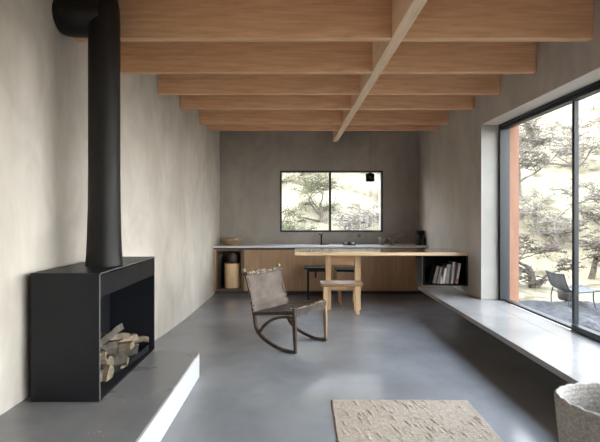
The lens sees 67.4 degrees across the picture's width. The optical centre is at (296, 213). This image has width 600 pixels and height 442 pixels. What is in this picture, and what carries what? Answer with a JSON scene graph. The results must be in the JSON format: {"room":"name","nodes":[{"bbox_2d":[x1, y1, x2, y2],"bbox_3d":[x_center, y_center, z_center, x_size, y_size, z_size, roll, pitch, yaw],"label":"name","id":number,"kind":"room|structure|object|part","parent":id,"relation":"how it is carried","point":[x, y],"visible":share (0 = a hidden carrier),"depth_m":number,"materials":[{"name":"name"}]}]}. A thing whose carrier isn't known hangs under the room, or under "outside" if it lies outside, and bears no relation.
{"room":"living room","nodes":[
{"label":"living room","id":0,"kind":"room"},
{"bbox_2d":[0,0,219,414],"bbox_3d":[-1.945,-0.145,2.650,0.910,3.190,12.700,0,0,0],"label":"wall","id":1,"kind":"structure","parent":0,"point":[170,161],"depth_m":3.52,"materials":[{"name":"paint"}]},
{"bbox_2d":[220,131,418,243],"bbox_3d":[0.205,-0.145,8.875,5.210,3.190,0.350,0,0,0],"label":"wall","id":2,"kind":"structure","parent":0,"point":[251,162],"depth_m":8.70,"materials":[{"name":"paint"}]},
{"bbox_2d":[280,171,382,231],"bbox_3d":[0.667,-0.245,8.755,1.995,1.190,0.070,0,0,0],"label":"window","id":3,"kind":"structure","parent":2,"relation":"in","point":[281,172],"depth_m":8.72,"materials":[{"name":"black metal"}]},
{"bbox_2d":[153,294,569,441],"bbox_3d":[0.205,1.510,2.675,5.210,0.120,12.750,0,0,0],"label":"floor","id":4,"kind":"structure","parent":0,"point":[398,346],"depth_m":4.17,"materials":[{"name":"concrete"}]},
{"bbox_2d":[0,351,199,441],"bbox_3d":[-1.357,1.337,2.305,0.977,0.225,3.411,0,0,0],"label":"plinth","id":5,"kind":"object","parent":4,"relation":"on","point":[142,407],"visible":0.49,"depth_m":2.82,"materials":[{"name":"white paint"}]},
{"bbox_2d":[31,0,154,401],"bbox_3d":[-1.563,-0.248,3.499,0.564,2.944,1.141,0,0,0],"label":"wood stove","id":6,"kind":"object","parent":5,"relation":"on","point":[72,304],"visible":0.91,"depth_m":3.29,"materials":[{"name":"black metal"}]},
{"bbox_3d":[-1.510,0.389,3.500,0.451,0.008,1.140,0,0,0],"label":"plate","id":7,"kind":"part","parent":6,"relation":"part of","materials":[{"name":"black metal"}]},
{"bbox_2d":[100,363,113,381],"bbox_3d":[-1.469,1.134,3.280,0.271,0.132,0.080,0,0,20],"label":"log","id":8,"kind":"object","parent":6,"relation":"in","point":[108,370],"visible":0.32,"depth_m":3.23,"materials":[{"name":"brown wood"}]},
{"bbox_2d":[101,349,113,365],"bbox_3d":[-1.461,1.058,3.362,0.276,0.137,0.085,0,0,40],"label":"log","id":9,"kind":"object","parent":8,"relation":"on","point":[110,358],"visible":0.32,"depth_m":3.28,"materials":[{"name":"brown wood"}]},
{"bbox_2d":[109,353,128,367],"bbox_3d":[-1.455,1.151,3.583,0.289,0.090,0.082,0,0,32],"label":"log","id":10,"kind":"object","parent":6,"relation":"in","point":[111,354],"visible":0.26,"depth_m":3.56,"materials":[{"name":"brown wood"}]},
{"bbox_2d":[106,341,134,350],"bbox_3d":[-1.445,1.074,3.645,0.251,0.088,0.074,0,0,8],"label":"log","id":11,"kind":"object","parent":10,"relation":"on","point":[127,345],"visible":0.64,"depth_m":3.61,"materials":[{"name":"brown wood"}]},
{"bbox_2d":[102,341,118,353],"bbox_3d":[-1.508,1.062,3.501,0.058,0.105,0.290,0,0,22],"label":"log","id":12,"kind":"object","parent":11,"relation":"on","point":[111,347],"visible":0.41,"depth_m":3.56,"materials":[{"name":"brown wood"}]},
{"bbox_2d":[100,323,123,344],"bbox_3d":[-1.504,0.983,3.583,0.048,0.166,0.329,0,0,21],"label":"log","id":13,"kind":"object","parent":12,"relation":"on","point":[117,329],"visible":0.62,"depth_m":3.61,"materials":[{"name":"brown wood"}]},
{"bbox_2d":[113,355,126,366],"bbox_3d":[-1.445,1.140,3.430,0.288,0.100,0.071,0,0,-25],"label":"log","id":14,"kind":"object","parent":6,"relation":"in","point":[119,360],"visible":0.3,"depth_m":3.45,"materials":[{"name":"brown wood"}]},
{"bbox_2d":[116,346,137,357],"bbox_3d":[-1.455,1.147,3.727,0.268,0.127,0.066,0,0,-21],"label":"log","id":15,"kind":"object","parent":6,"relation":"in","point":[134,351],"visible":0.3,"depth_m":3.73,"materials":[{"name":"brown wood"}]},
{"bbox_2d":[108,333,138,342],"bbox_3d":[-1.475,1.078,3.808,0.062,0.083,0.266,0,0,40],"label":"log","id":16,"kind":"object","parent":15,"relation":"on","point":[133,337],"visible":0.34,"depth_m":3.85,"materials":[{"name":"brown wood"}]},
{"bbox_2d":[134,336,149,342],"bbox_3d":[-1.423,1.106,3.934,0.253,0.070,0.062,0,0,-30],"label":"log","id":17,"kind":"object","parent":6,"relation":"in","point":[141,338],"visible":0.46,"depth_m":3.95,"materials":[{"name":"brown wood"}]},
{"bbox_2d":[214,249,244,293],"bbox_3d":[-1.219,1.042,8.373,0.538,0.815,0.634,0,0,0],"label":"base cabinet","id":18,"kind":"object","parent":4,"relation":"on","point":[217,252],"visible":0.55,"depth_m":8.18,"materials":[{"name":"brown wood"}]},
{"bbox_3d":[-1.470,1.006,8.058,0.035,0.743,0.004,0,0,0],"label":"trim","id":19,"kind":"part","parent":18,"relation":"part of","materials":[{"name":"brown wood"}]},
{"bbox_2d":[218,255,221,287],"bbox_3d":[-1.391,1.040,8.150,0.071,0.597,0.043,0,0,0],"label":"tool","id":20,"kind":"object","parent":18,"relation":"in","point":[221,255],"visible":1,"depth_m":8.14,"materials":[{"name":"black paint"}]},
{"bbox_2d":[225,262,240,287],"bbox_3d":[-1.178,1.119,8.263,0.293,0.445,0.290,0,0,0],"label":"block","id":21,"kind":"object","parent":18,"relation":"in","point":[232,270],"visible":0.96,"depth_m":8.14,"materials":[{"name":"beige wood"}]},
{"bbox_2d":[228,253,237,262],"bbox_3d":[-1.170,0.803,8.250,0.196,0.185,0.196,0,0,0],"label":"clay pot","id":22,"kind":"object","parent":21,"relation":"on","point":[232,257],"visible":1,"depth_m":8.18,"materials":[{"name":"black ceramic"}]},
{"bbox_2d":[244,249,277,293],"bbox_3d":[-0.648,1.042,8.375,0.599,0.815,0.630,0,0,0],"label":"base cabinet","id":23,"kind":"object","parent":4,"relation":"on","point":[254,259],"visible":0.57,"depth_m":8.06,"materials":[{"name":"brown wood"}]},
{"bbox_2d":[242,263,326,353],"bbox_3d":[-0.129,1.031,5.098,0.748,0.842,0.678,0,0,35],"label":"rocking chair","id":24,"kind":"object","parent":4,"relation":"on","point":[266,289],"visible":1,"depth_m":5.11,"materials":[{"name":"grey fabric"}]},
{"bbox_3d":[-0.523,0.890,5.015,0.161,0.486,0.030,0,0,36],"label":"post","id":25,"kind":"part","parent":24,"relation":"part of","materials":[{"name":"brown wood"}]},
{"bbox_3d":[-0.395,0.659,5.224,0.022,0.062,0.484,0,0,36],"label":"hide trim","id":26,"kind":"part","parent":24,"relation":"part of","materials":[{"name":"beige leather"}]},
{"bbox_3d":[-0.336,0.888,5.241,0.147,0.446,0.633,0,0,37],"label":"backrest","id":27,"kind":"part","parent":24,"relation":"part of","materials":[{"name":"grey fabric"}]},
{"bbox_3d":[-0.251,1.065,4.817,0.557,0.113,0.026,0,0,36],"label":"seat rail","id":28,"kind":"part","parent":24,"relation":"part of","materials":[{"name":"brown wood"}]},
{"bbox_3d":[-0.071,1.045,5.049,0.563,0.099,0.645,0,0,36],"label":"seat","id":29,"kind":"part","parent":24,"relation":"part of","materials":[{"name":"fabric"}]},
{"bbox_3d":[-0.024,1.202,4.653,0.046,0.455,0.032,0,0,36],"label":"leg","id":30,"kind":"part","parent":24,"relation":"part of","materials":[{"name":"brown wood"}]},
{"bbox_3d":[0.320,1.202,5.127,0.046,0.455,0.032,0,0,36],"label":"leg","id":31,"kind":"part","parent":24,"relation":"part of","materials":[{"name":"brown wood"}]},
{"bbox_2d":[278,249,296,293],"bbox_3d":[-0.174,1.042,8.375,0.349,0.815,0.630,0,0,0],"label":"base cabinet","id":32,"kind":"object","parent":4,"relation":"on","point":[287,259],"visible":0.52,"depth_m":8.06,"materials":[{"name":"brown wood"}]},
{"bbox_2d":[297,256,324,293],"bbox_3d":[0.304,1.042,8.375,0.608,0.815,0.630,0,0,0],"label":"base cabinet","id":33,"kind":"object","parent":4,"relation":"on","point":[315,287],"visible":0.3,"depth_m":8.06,"materials":[{"name":"brown wood"}]},
{"bbox_2d":[304,265,324,299],"bbox_3d":[0.340,1.176,7.725,0.440,0.548,0.350,0,0,0],"label":"stool","id":34,"kind":"object","parent":4,"relation":"on","point":[310,268],"visible":0.58,"depth_m":7.59,"materials":[{"name":"black paint"}]},
{"bbox_3d":[0.190,1.190,7.600,0.032,0.520,0.032,0,0,0],"label":"leg","id":35,"kind":"part","parent":34,"relation":"part of","materials":[{"name":"black paint"}]},
{"bbox_3d":[0.340,0.916,7.725,0.440,0.028,0.350,0,0,0],"label":"seat","id":36,"kind":"part","parent":34,"relation":"part of","materials":[{"name":"black paint"}]},
{"bbox_3d":[0.345,0.953,7.600,0.310,0.045,0.020,0,0,0],"label":"rail","id":37,"kind":"part","parent":34,"relation":"part of","materials":[{"name":"black metal"}]},
{"bbox_2d":[320,281,362,313],"bbox_3d":[0.650,1.227,6.628,0.610,0.448,0.315,0,0,0],"label":"wooden stool","id":38,"kind":"object","parent":4,"relation":"on","point":[327,285],"visible":0.85,"depth_m":6.50,"materials":[{"name":"brown wood"}]},
{"bbox_3d":[0.415,1.248,6.520,0.060,0.406,0.040,0,0,0],"label":"leg","id":39,"kind":"part","parent":38,"relation":"part of","materials":[{"name":"brown wood"}]},
{"bbox_3d":[0.650,1.024,6.628,0.610,0.042,0.315,0,0,0],"label":"seat","id":40,"kind":"part","parent":38,"relation":"part of","materials":[{"name":"brown wood"}]},
{"bbox_3d":[0.650,1.077,6.630,0.420,0.065,0.040,0,0,0],"label":"rail","id":41,"kind":"part","parent":38,"relation":"part of","materials":[{"name":"brown wood"}]},
{"bbox_3d":[0.870,1.248,6.740,0.070,0.407,0.040,0,0,0],"label":"leg","id":42,"kind":"part","parent":38,"relation":"part of","materials":[{"name":"brown wood"}]},
{"bbox_3d":[0.870,1.248,6.520,0.070,0.407,0.040,0,0,0],"label":"leg","id":43,"kind":"part","parent":38,"relation":"part of","materials":[{"name":"brown wood"}]},
{"bbox_2d":[331,265,353,293],"bbox_3d":[0.876,1.042,8.375,0.537,0.815,0.630,0,0,0],"label":"base cabinet","id":44,"kind":"object","parent":4,"relation":"on","point":[345,276],"visible":0.23,"depth_m":8.06,"materials":[{"name":"brown wood"}]},
{"bbox_2d":[335,267,353,304],"bbox_3d":[0.825,1.168,7.325,0.390,0.566,0.350,0,0,0],"label":"wooden stool","id":45,"kind":"object","parent":4,"relation":"on","point":[339,270],"visible":0.55,"depth_m":7.19,"materials":[{"name":"black"}]},
{"bbox_3d":[0.693,1.185,7.450,0.053,0.531,0.028,0,0,0],"label":"leg","id":46,"kind":"part","parent":45,"relation":"part of","materials":[{"name":"brown wood"}]},
{"bbox_3d":[0.693,1.185,7.200,0.053,0.531,0.028,0,0,0],"label":"leg","id":47,"kind":"part","parent":45,"relation":"part of","materials":[{"name":"brown wood"}]},
{"bbox_3d":[0.825,0.902,7.325,0.390,0.035,0.350,0,0,0],"label":"seat","id":48,"kind":"part","parent":45,"relation":"part of","materials":[{"name":"black"}]},
{"bbox_2d":[361,256,389,293],"bbox_3d":[1.403,1.042,8.375,0.515,0.815,0.630,0,0,0],"label":"base cabinet","id":49,"kind":"object","parent":4,"relation":"on","point":[375,270],"visible":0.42,"depth_m":8.06,"materials":[{"name":"brown wood"}]},
{"bbox_2d":[295,248,467,309],"bbox_3d":[1.165,0.990,6.575,2.386,0.921,0.750,0,0,0],"label":"dining table","id":50,"kind":"object","parent":4,"relation":"on","point":[333,256],"visible":0.87,"depth_m":6.52,"materials":[{"name":"brown wood"}]},
{"bbox_3d":[0.475,1.012,6.850,0.080,0.876,0.100,0,0,0],"label":"leg","id":51,"kind":"part","parent":50,"relation":"part of","materials":[{"name":"brown wood"}]},
{"bbox_3d":[0.920,1.012,6.850,0.090,0.876,0.100,0,0,0],"label":"leg","id":52,"kind":"part","parent":50,"relation":"part of","materials":[{"name":"brown wood"}]},
{"bbox_2d":[416,256,467,285],"bbox_3d":[2.039,0.784,6.367,0.635,0.416,0.325,0,0,0],"label":"niche","id":53,"kind":"object","parent":50,"relation":"attached to","point":[424,264],"visible":0.59,"depth_m":6.33,"materials":[{"name":"black"}]},
{"bbox_2d":[429,265,439,283],"bbox_3d":[1.928,0.844,6.330,0.103,0.249,0.190,0,0,0],"label":"book","id":54,"kind":"object","parent":53,"relation":"in","point":[435,269],"visible":1,"depth_m":6.26,"materials":[{"name":"grey paper"}]},
{"bbox_2d":[436,266,442,283],"bbox_3d":[1.977,0.850,6.325,0.082,0.236,0.180,0,0,0],"label":"book","id":55,"kind":"object","parent":53,"relation":"in","point":[440,268],"visible":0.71,"depth_m":6.24,"materials":[{"name":"grey paper"}]},
{"bbox_2d":[441,266,446,283],"bbox_3d":[2.044,0.855,6.325,0.067,0.226,0.180,0,0,0],"label":"book","id":56,"kind":"object","parent":53,"relation":"in","point":[443,273],"visible":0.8,"depth_m":6.24,"materials":[{"name":"white paper"}]},
{"bbox_2d":[442,263,448,283],"bbox_3d":[2.072,0.835,6.330,0.059,0.266,0.190,0,0,0],"label":"book","id":57,"kind":"object","parent":53,"relation":"in","point":[443,265],"visible":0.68,"depth_m":6.24,"materials":[{"name":"white paper"}]},
{"bbox_2d":[444,263,449,283],"bbox_3d":[2.099,0.832,6.330,0.054,0.271,0.190,0,0,0],"label":"book","id":58,"kind":"object","parent":53,"relation":"in","point":[448,273],"visible":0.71,"depth_m":6.24,"materials":[{"name":"white paper"}]},
{"bbox_2d":[448,265,451,283],"bbox_3d":[2.125,0.838,6.325,0.043,0.261,0.180,0,0,0],"label":"book","id":59,"kind":"object","parent":53,"relation":"in","point":[450,265],"visible":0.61,"depth_m":6.24,"materials":[{"name":"paper"}]},
{"bbox_2d":[448,261,454,283],"bbox_3d":[2.160,0.817,6.335,0.052,0.301,0.200,0,0,0],"label":"book","id":60,"kind":"object","parent":53,"relation":"in","point":[449,262],"visible":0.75,"depth_m":6.24,"materials":[{"name":"white paper"}]},
{"bbox_2d":[453,262,455,283],"bbox_3d":[2.186,0.820,6.330,0.040,0.295,0.190,0,0,0],"label":"book","id":61,"kind":"object","parent":53,"relation":"in","point":[455,262],"visible":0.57,"depth_m":6.24,"materials":[{"name":"grey paper"}]},
{"bbox_2d":[454,262,460,283],"bbox_3d":[2.236,0.825,6.334,0.078,0.287,0.201,0,0,0],"label":"book","id":62,"kind":"object","parent":53,"relation":"in","point":[458,265],"visible":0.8,"depth_m":6.24,"materials":[{"name":"white paper"}]},
{"bbox_2d":[388,256,414,293],"bbox_3d":[1.890,1.042,8.375,0.460,0.815,0.630,0,0,0],"label":"base cabinet","id":63,"kind":"object","parent":4,"relation":"on","point":[402,268],"visible":0.58,"depth_m":8.06,"materials":[{"name":"brown wood"}]},
{"bbox_2d":[213,244,428,248],"bbox_3d":[0.429,0.607,8.373,3.852,0.054,0.645,0,0,0],"label":"countertop","id":64,"kind":"structure","parent":63,"relation":"on","point":[219,246],"depth_m":8.07,"materials":[{"name":"stone"}]},
{"bbox_2d":[220,238,241,244],"bbox_3d":[-1.220,0.516,8.360,0.400,0.125,0.400,0,0,0],"label":"wooden bowl","id":65,"kind":"object","parent":64,"relation":"on","point":[226,241],"visible":0.97,"depth_m":8.22,"materials":[{"name":"brown wood"}]},
{"bbox_2d":[379,237,386,244],"bbox_3d":[1.600,0.509,8.420,0.148,0.140,0.148,0,0,0],"label":"stoneware bowl","id":66,"kind":"object","parent":64,"relation":"on","point":[382,240],"visible":0.94,"depth_m":8.37,"materials":[{"name":"ceramic"}]},
{"bbox_2d":[388,237,395,244],"bbox_3d":[1.775,0.509,8.400,0.148,0.140,0.148,0,0,0],"label":"stoneware bowl","id":67,"kind":"object","parent":64,"relation":"on","point":[391,240],"visible":0.97,"depth_m":8.35,"materials":[{"name":"ceramic"}]},
{"bbox_2d":[416,229,424,244],"bbox_3d":[2.284,0.432,8.360,0.132,0.294,0.160,0,0,0],"label":"coffee maker","id":68,"kind":"object","parent":64,"relation":"on","point":[421,232],"visible":0.82,"depth_m":8.30,"materials":[{"name":"black paint"}]},
{"bbox_2d":[422,235,425,244],"bbox_3d":[2.318,0.483,8.200,0.060,0.191,0.060,0,0,0],"label":"slim bottle","id":69,"kind":"object","parent":64,"relation":"on","point":[424,238],"visible":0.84,"depth_m":8.18,"materials":[{"name":"black paint"}]},
{"bbox_2d":[331,399,502,441],"bbox_3d":[0.786,1.441,2.860,1.084,0.018,1.326,0,0,0],"label":"woven rug","id":70,"kind":"object","parent":4,"relation":"on","point":[369,420],"visible":1,"depth_m":3.10,"materials":[{"name":"beige fabric"}]},
{"bbox_2d":[414,256,424,293],"bbox_3d":[2.237,1.042,8.375,0.235,0.815,0.630,0,0,0],"label":"base cabinet","id":71,"kind":"object","parent":4,"relation":"on","point":[416,291],"visible":0.24,"depth_m":8.06,"materials":[{"name":"brown wood"}]},
{"bbox_3d":[2.237,1.012,8.069,0.231,0.731,0.019,0,0,0],"label":"door","id":72,"kind":"part","parent":71,"relation":"part of","materials":[{"name":"brown wood"}]},
{"bbox_2d":[554,382,599,441],"bbox_3d":[1.605,1.187,2.280,0.548,0.517,0.526,0,0,0],"label":"woven basket","id":73,"kind":"object","parent":4,"relation":"on","point":[577,409],"visible":1,"depth_m":2.27,"materials":[{"name":"wicker"}]},
{"bbox_2d":[419,0,599,329],"bbox_3d":[2.585,-0.145,2.650,0.450,3.190,12.100,0,0,0],"label":"wall","id":74,"kind":"structure","parent":0,"point":[450,155],"depth_m":6.16,"materials":[{"name":"paint"}]},
{"bbox_2d":[481,125,497,299],"bbox_3d":[2.470,-0.024,5.767,0.221,2.244,0.006,0,0,0],"label":"trim","id":75,"kind":"structure","parent":74,"relation":"attached to","point":[489,133],"depth_m":5.76,"materials":[{"name":"paint"}]},
{"bbox_2d":[418,286,599,383],"bbox_3d":[2.223,1.124,1.975,0.755,0.048,9.750,0,0,0],"label":"window bench","id":76,"kind":"object","parent":74,"relation":"attached to","point":[574,357],"visible":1,"depth_m":4.11,"materials":[{"name":"concrete"}]},
{"bbox_2d":[508,125,518,303],"bbox_3d":[2.765,0.002,5.755,0.130,2.296,0.030,0,0,0],"label":"trim","id":77,"kind":"structure","parent":74,"relation":"attached to","point":[514,131],"depth_m":5.74,"materials":[{"name":"brown wood"}]},
{"bbox_2d":[481,67,599,124],"bbox_3d":[2.470,-1.143,1.432,0.221,0.006,8.664,0,0,0],"label":"trim","id":78,"kind":"structure","parent":74,"relation":"attached to","point":[593,76],"depth_m":4.37,"materials":[{"name":"paint"}]},
{"bbox_2d":[498,80,599,341],"bbox_3d":[2.632,-0.023,1.435,0.135,2.246,8.670,0,0,0],"label":"window","id":79,"kind":"structure","parent":74,"relation":"in","point":[573,98],"depth_m":4.65,"materials":[{"name":"black"}]},
{"bbox_3d":[2.618,1.069,0.700,0.065,0.058,7.080,0,0,0],"label":"rail","id":80,"kind":"part","parent":79,"relation":"part of","materials":[{"name":"black metal"}]},
{"bbox_3d":[0.205,-1.890,2.675,5.210,0.300,12.750,0,0,0],"label":"ceiling","id":81,"kind":"structure","parent":0,"visible":0},
{"bbox_2d":[73,0,390,41],"bbox_3d":[-0.515,-1.569,3.617,2.534,0.338,0.080,0,0,0],"label":"joist","id":82,"kind":"object","parent":81,"relation":"attached to","point":[140,20],"visible":0.83,"depth_m":3.58,"materials":[{"name":"brown wood"}]},
{"bbox_2d":[121,42,371,73],"bbox_3d":[-0.498,-1.569,4.470,2.479,0.338,0.080,0,0,0],"label":"joist","id":83,"kind":"object","parent":81,"relation":"attached to","point":[136,57],"visible":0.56,"depth_m":4.43,"materials":[{"name":"brown wood"}]},
{"bbox_2d":[158,74,359,94],"bbox_3d":[-0.440,-1.569,5.260,2.343,0.338,0.080,0,0,0],"label":"joist","id":84,"kind":"object","parent":81,"relation":"attached to","point":[168,84],"visible":0.56,"depth_m":5.22,"materials":[{"name":"brown wood"}]},
{"bbox_2d":[180,95,350,109],"bbox_3d":[-0.416,-1.569,6.020,2.276,0.338,0.080,0,0,0],"label":"joist","id":85,"kind":"object","parent":81,"relation":"attached to","point":[187,102],"visible":0.56,"depth_m":5.98,"materials":[{"name":"brown wood"}]},
{"bbox_2d":[199,110,342,124],"bbox_3d":[-0.404,-1.569,7.040,2.227,0.338,0.080,0,0,0],"label":"joist","id":86,"kind":"object","parent":81,"relation":"attached to","point":[206,117],"visible":0.56,"depth_m":7.00,"materials":[{"name":"brown wood"}]},
{"bbox_2d":[207,125,338,130],"bbox_3d":[-0.402,-1.569,7.550,2.210,0.338,0.080,0,0,0],"label":"joist","id":87,"kind":"object","parent":81,"relation":"attached to","point":[209,127],"visible":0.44,"depth_m":7.51,"materials":[{"name":"brown wood"}]},
{"bbox_2d":[366,172,374,181],"bbox_3d":[1.300,-1.159,8.000,0.156,1.158,0.156,0,0,0],"label":"pendant lamp","id":88,"kind":"object","parent":81,"relation":"hanging from","point":[370,177],"visible":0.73,"depth_m":7.94,"materials":[{"name":"black metal"}]},
{"bbox_2d":[333,0,426,141],"bbox_3d":[0.784,-1.565,4.848,0.093,0.340,7.696,0,0,-1],"label":"ceiling beam","id":89,"kind":"structure","parent":81,"relation":"attached to","point":[404,13],"depth_m":3.94,"materials":[{"name":"brown wood"}]},
{"bbox_2d":[345,125,437,130],"bbox_3d":[1.578,-1.569,7.550,1.560,0.338,0.080,0,0,0],"label":"joist","id":90,"kind":"object","parent":81,"relation":"attached to","point":[349,127],"visible":0.42,"depth_m":7.51,"materials":[{"name":"brown wood"}]},
{"bbox_2d":[348,110,448,124],"bbox_3d":[1.581,-1.569,7.040,1.554,0.338,0.080,0,0,0],"label":"joist","id":91,"kind":"object","parent":81,"relation":"attached to","point":[361,117],"visible":0.51,"depth_m":7.00,"materials":[{"name":"brown wood"}]},
{"bbox_2d":[358,95,473,109],"bbox_3d":[1.587,-1.569,6.020,1.541,0.338,0.080,0,0,0],"label":"joist","id":92,"kind":"object","parent":81,"relation":"attached to","point":[371,102],"visible":0.51,"depth_m":5.98,"materials":[{"name":"brown wood"}]},
{"bbox_2d":[368,74,499,94],"bbox_3d":[1.592,-1.569,5.260,1.532,0.338,0.080,0,0,0],"label":"joist","id":93,"kind":"object","parent":81,"relation":"attached to","point":[386,84],"visible":0.51,"depth_m":5.22,"materials":[{"name":"brown wood"}]},
{"bbox_2d":[381,42,535,73],"bbox_3d":[1.597,-1.569,4.470,1.522,0.338,0.080,0,0,0],"label":"joist","id":94,"kind":"object","parent":81,"relation":"attached to","point":[409,57],"visible":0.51,"depth_m":4.43,"materials":[{"name":"brown wood"}]},
{"bbox_2d":[401,0,592,41],"bbox_3d":[1.602,-1.569,3.617,1.512,0.338,0.080,0,0,0],"label":"joist","id":95,"kind":"object","parent":81,"relation":"attached to","point":[438,20],"visible":0.83,"depth_m":3.58,"materials":[{"name":"brown wood"}]},
{"bbox_3d":[-1.610,1.035,3.601,0.062,0.111,0.289,21,4,9],"label":"log","id":96,"kind":"object","parent":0,"visible":0},
{"bbox_2d":[100,332,129,339],"bbox_3d":[-1.502,1.003,3.709,0.234,0.070,0.056,0,0,-22],"label":"log","id":97,"kind":"object","parent":96,"relation":"on","point":[123,335],"visible":0.65,"depth_m":3.71,"materials":[{"name":"brown wood"}]},
{"label":"outside","id":98,"kind":"structure","parent":0,"visible":0},
{"bbox_2d":[282,93,599,302],"bbox_3d":[11.950,-9.480,14.650,103.900,22.780,109.300,0,0,0],"label":"hillside","id":99,"kind":"structure","parent":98,"point":[355,187],"depth_m":16.91,"materials":[{"name":"pale sandy earth"},{"name":"rock"}]},
{"bbox_2d":[282,173,300,183],"bbox_3d":[-2.014,-2.084,18.492,4.394,2.523,2.798,0,0,29],"label":"tree","id":100,"kind":"object","parent":99,"relation":"on","point":[282,173],"visible":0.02,"depth_m":18.41,"materials":[{"name":"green plant"}]},
{"bbox_2d":[282,205,319,229],"bbox_3d":[-0.509,0.624,13.625,2.226,2.226,3.262,0,0,24],"label":"tree","id":101,"kind":"object","parent":99,"relation":"on","point":[285,226],"visible":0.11,"depth_m":13.53,"materials":[{"name":"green plant"}]},
{"bbox_2d":[282,173,346,225],"bbox_3d":[0.570,-0.551,15.632,2.268,2.270,2.211,0,0,9],"label":"tree","id":102,"kind":"object","parent":99,"relation":"on","point":[317,186],"visible":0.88,"depth_m":15.54,"materials":[{"name":"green plant"}]},
{"bbox_2d":[320,199,379,229],"bbox_3d":[2.118,0.421,14.398,2.857,2.122,3.189,0,0,41],"label":"bare tree","id":103,"kind":"object","parent":99,"relation":"on","point":[358,220],"visible":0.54,"depth_m":14.43,"materials":[{"name":"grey plant"}]},
{"bbox_2d":[519,117,584,196],"bbox_3d":[8.036,-2.245,16.754,4.502,3.578,4.424,0,0,36],"label":"bare tree","id":104,"kind":"object","parent":99,"relation":"on","point":[533,139],"visible":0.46,"depth_m":16.18,"materials":[{"name":"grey plant"}]},
{"bbox_2d":[519,230,586,288],"bbox_3d":[5.589,1.188,11.076,2.327,1.730,2.059,0,0,-5],"label":"bare tree","id":105,"kind":"object","parent":99,"relation":"on","point":[530,277],"visible":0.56,"depth_m":10.90,"materials":[{"name":"grey plant"}]},
{"bbox_2d":[519,300,599,332],"bbox_3d":[5.970,1.744,3.718,6.300,0.202,11.435,0,0,0],"label":"terrace","id":106,"kind":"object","parent":99,"relation":"on","point":[589,316],"visible":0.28,"depth_m":8.30,"materials":[{"name":"stone"}]},
{"bbox_2d":[557,289,571,300],"bbox_3d":[5.500,1.640,9.200,0.310,0.220,0.310,0,0,0],"label":"drum","id":107,"kind":"object","parent":106,"relation":"on","point":[560,296],"visible":0.42,"depth_m":9.10,"materials":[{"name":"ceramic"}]},
{"bbox_2d":[546,270,599,307],"bbox_3d":[5.335,1.439,8.700,0.734,0.646,0.606,0,0,0],"label":"lounge chair","id":108,"kind":"object","parent":106,"relation":"on","point":[556,280],"visible":0.82,"depth_m":8.63,"materials":[{"name":"grey fabric"}]},
{"bbox_3d":[5.335,1.301,8.410,0.734,0.370,0.026,0,0,0],"label":"rail","id":109,"kind":"part","parent":108,"relation":"part of","materials":[{"name":"black"}]},
{"bbox_2d":[519,176,599,248],"bbox_3d":[8.406,0.031,14.411,3.273,2.532,3.621,0,0,-24],"label":"bare tree","id":110,"kind":"object","parent":99,"relation":"on","point":[553,225],"visible":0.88,"depth_m":14.42,"materials":[{"name":"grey plant"}]},
{"bbox_2d":[529,105,599,169],"bbox_3d":[12.335,-3.242,19.521,4.658,3.483,4.284,0,0,27],"label":"bare tree","id":111,"kind":"object","parent":99,"relation":"on","point":[591,148],"visible":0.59,"depth_m":19.31,"materials":[{"name":"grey plant"}]},
{"bbox_2d":[565,232,599,279],"bbox_3d":[8.447,1.123,12.425,2.079,1.785,2.599,0,0,19],"label":"bare tree","id":112,"kind":"object","parent":99,"relation":"on","point":[596,257],"visible":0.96,"depth_m":12.28,"materials":[{"name":"grey plant"}]},
{"bbox_2d":[565,196,599,235],"bbox_3d":[10.507,-0.083,14.053,3.488,3.606,3.540,0,0,35],"label":"bare tree","id":113,"kind":"object","parent":99,"relation":"on","point":[591,213],"visible":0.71,"depth_m":15.24,"materials":[{"name":"grey plant"}]},
{"bbox_3d":[-1.538,1.139,3.063,0.062,0.087,0.195,-12,-2,10],"label":"log","id":114,"kind":"object","parent":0,"visible":0},
{"label":"log","id":115,"kind":"object","parent":114,"relation":"on","visible":0},
{"bbox_2d":[100,352,107,363],"bbox_3d":[-1.493,1.059,3.217,0.258,0.129,0.056,0,0,-16],"label":"log","id":116,"kind":"object","parent":115,"relation":"on","point":[103,359],"visible":0.19,"depth_m":3.24,"materials":[{"name":"brown wood"}]}
]}

